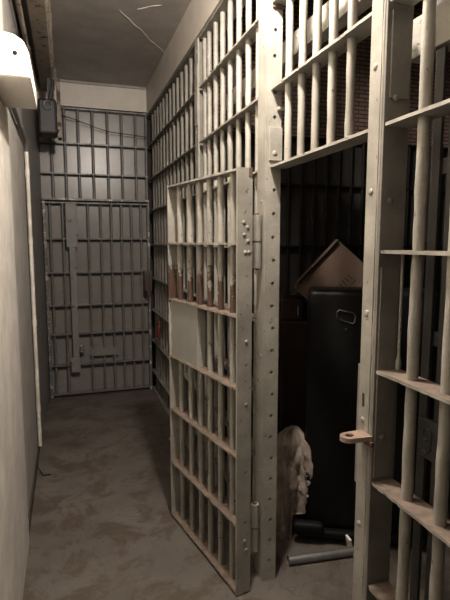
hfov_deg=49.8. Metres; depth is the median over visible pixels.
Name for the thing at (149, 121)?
wall
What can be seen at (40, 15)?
beam
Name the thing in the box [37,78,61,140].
junction box
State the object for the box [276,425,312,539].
cloth bundle
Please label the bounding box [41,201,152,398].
door
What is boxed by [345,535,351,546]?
strip
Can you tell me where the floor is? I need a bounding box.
[22,385,449,599]
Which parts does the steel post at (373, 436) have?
web plate, web plate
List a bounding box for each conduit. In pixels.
[11,107,41,445]
[14,0,23,41]
[16,0,37,90]
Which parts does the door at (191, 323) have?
lock plate, filler plate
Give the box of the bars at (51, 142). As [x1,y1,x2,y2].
[39,107,148,202]
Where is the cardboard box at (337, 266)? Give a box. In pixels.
[294,239,363,299]
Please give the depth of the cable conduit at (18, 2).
3.07 m
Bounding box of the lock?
[143,271,152,296]
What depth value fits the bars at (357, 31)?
1.67 m
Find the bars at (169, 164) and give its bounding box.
[147,43,197,463]
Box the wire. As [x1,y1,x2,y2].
[61,115,146,137]
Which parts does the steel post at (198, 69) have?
splice plate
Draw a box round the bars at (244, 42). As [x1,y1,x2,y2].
[199,0,258,558]
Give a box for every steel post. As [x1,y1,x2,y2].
[194,37,204,467]
[254,0,285,580]
[340,0,413,599]
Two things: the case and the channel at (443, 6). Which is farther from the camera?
the case
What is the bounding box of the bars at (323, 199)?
[212,130,447,455]
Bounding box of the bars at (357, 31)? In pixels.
[270,0,371,168]
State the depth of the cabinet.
2.43 m
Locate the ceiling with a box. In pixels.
[16,0,190,86]
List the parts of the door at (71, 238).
slot plate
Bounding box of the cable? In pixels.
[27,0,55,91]
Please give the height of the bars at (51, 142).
0.866 m
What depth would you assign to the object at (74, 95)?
4.66 m
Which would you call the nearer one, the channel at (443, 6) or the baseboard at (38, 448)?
the channel at (443, 6)
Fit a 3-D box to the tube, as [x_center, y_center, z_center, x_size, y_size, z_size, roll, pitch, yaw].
[0.520,1.253,2.388,0.438,0.043,0.043,-1,7,-12]
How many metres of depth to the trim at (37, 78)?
4.63 m
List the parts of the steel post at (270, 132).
splice plate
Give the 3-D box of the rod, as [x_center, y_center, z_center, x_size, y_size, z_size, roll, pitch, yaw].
[0.489,0.035,1.353,0.016,0.325,0.015,-2,7,-18]
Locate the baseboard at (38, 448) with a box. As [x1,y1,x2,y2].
[28,446,39,533]
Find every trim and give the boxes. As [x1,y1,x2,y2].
[35,76,145,89]
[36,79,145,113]
[146,0,245,118]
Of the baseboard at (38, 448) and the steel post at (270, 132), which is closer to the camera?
the steel post at (270, 132)
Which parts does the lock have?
chain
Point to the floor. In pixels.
(103, 526)
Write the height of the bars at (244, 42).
2.795 m
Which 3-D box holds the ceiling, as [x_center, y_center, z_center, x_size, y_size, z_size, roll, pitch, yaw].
[-0.180,-1.729,1.164,1.400,0.144,7.900,-2,7,-18]
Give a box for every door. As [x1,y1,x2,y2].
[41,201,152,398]
[167,167,261,595]
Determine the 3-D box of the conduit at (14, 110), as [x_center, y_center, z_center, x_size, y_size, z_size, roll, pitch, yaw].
[-1.197,0.036,2.946,0.033,2.197,1.056,-2,7,-18]
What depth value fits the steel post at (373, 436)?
1.36 m
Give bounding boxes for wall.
[0,0,49,599]
[39,110,148,394]
[147,85,196,385]
[212,0,449,305]
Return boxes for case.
[279,294,306,434]
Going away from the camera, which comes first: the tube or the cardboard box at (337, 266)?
the tube
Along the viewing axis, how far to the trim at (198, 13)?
3.34 m
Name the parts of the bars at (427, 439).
number plate, rail, rail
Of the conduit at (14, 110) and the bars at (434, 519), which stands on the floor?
the bars at (434, 519)
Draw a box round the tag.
[156,320,160,338]
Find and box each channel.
[226,0,372,110]
[411,0,449,63]
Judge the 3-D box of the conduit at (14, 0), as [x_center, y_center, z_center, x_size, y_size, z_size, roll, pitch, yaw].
[-1.163,-1.756,2.639,0.025,0.019,3.700,-2,7,-18]
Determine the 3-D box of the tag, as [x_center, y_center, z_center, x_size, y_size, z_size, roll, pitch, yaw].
[-0.631,0.276,4.587,0.033,0.172,0.090,-2,7,-18]
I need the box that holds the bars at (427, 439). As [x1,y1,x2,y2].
[410,46,449,599]
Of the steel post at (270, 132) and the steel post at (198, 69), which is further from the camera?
the steel post at (198, 69)
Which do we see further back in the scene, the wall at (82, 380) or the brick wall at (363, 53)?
the wall at (82, 380)
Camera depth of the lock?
4.88 m
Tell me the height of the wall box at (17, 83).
0.158 m
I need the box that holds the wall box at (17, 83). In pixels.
[0,31,36,108]
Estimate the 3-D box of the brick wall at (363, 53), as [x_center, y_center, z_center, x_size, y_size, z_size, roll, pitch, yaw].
[0.866,-0.619,3.705,2.030,3.450,0.100,-2,7,-18]
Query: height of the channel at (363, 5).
1.070 m
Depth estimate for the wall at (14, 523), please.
2.39 m
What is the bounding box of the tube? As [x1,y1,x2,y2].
[287,546,353,565]
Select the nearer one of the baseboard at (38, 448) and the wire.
the baseboard at (38, 448)
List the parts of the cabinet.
handle, board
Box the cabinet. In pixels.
[293,286,439,546]
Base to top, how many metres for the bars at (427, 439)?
2.050 m
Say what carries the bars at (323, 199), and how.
on the floor
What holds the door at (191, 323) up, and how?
attached to the steel post at (270, 132)
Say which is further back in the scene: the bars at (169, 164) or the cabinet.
the bars at (169, 164)
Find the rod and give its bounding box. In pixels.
[395,254,404,369]
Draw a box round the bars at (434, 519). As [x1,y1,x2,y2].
[368,0,449,599]

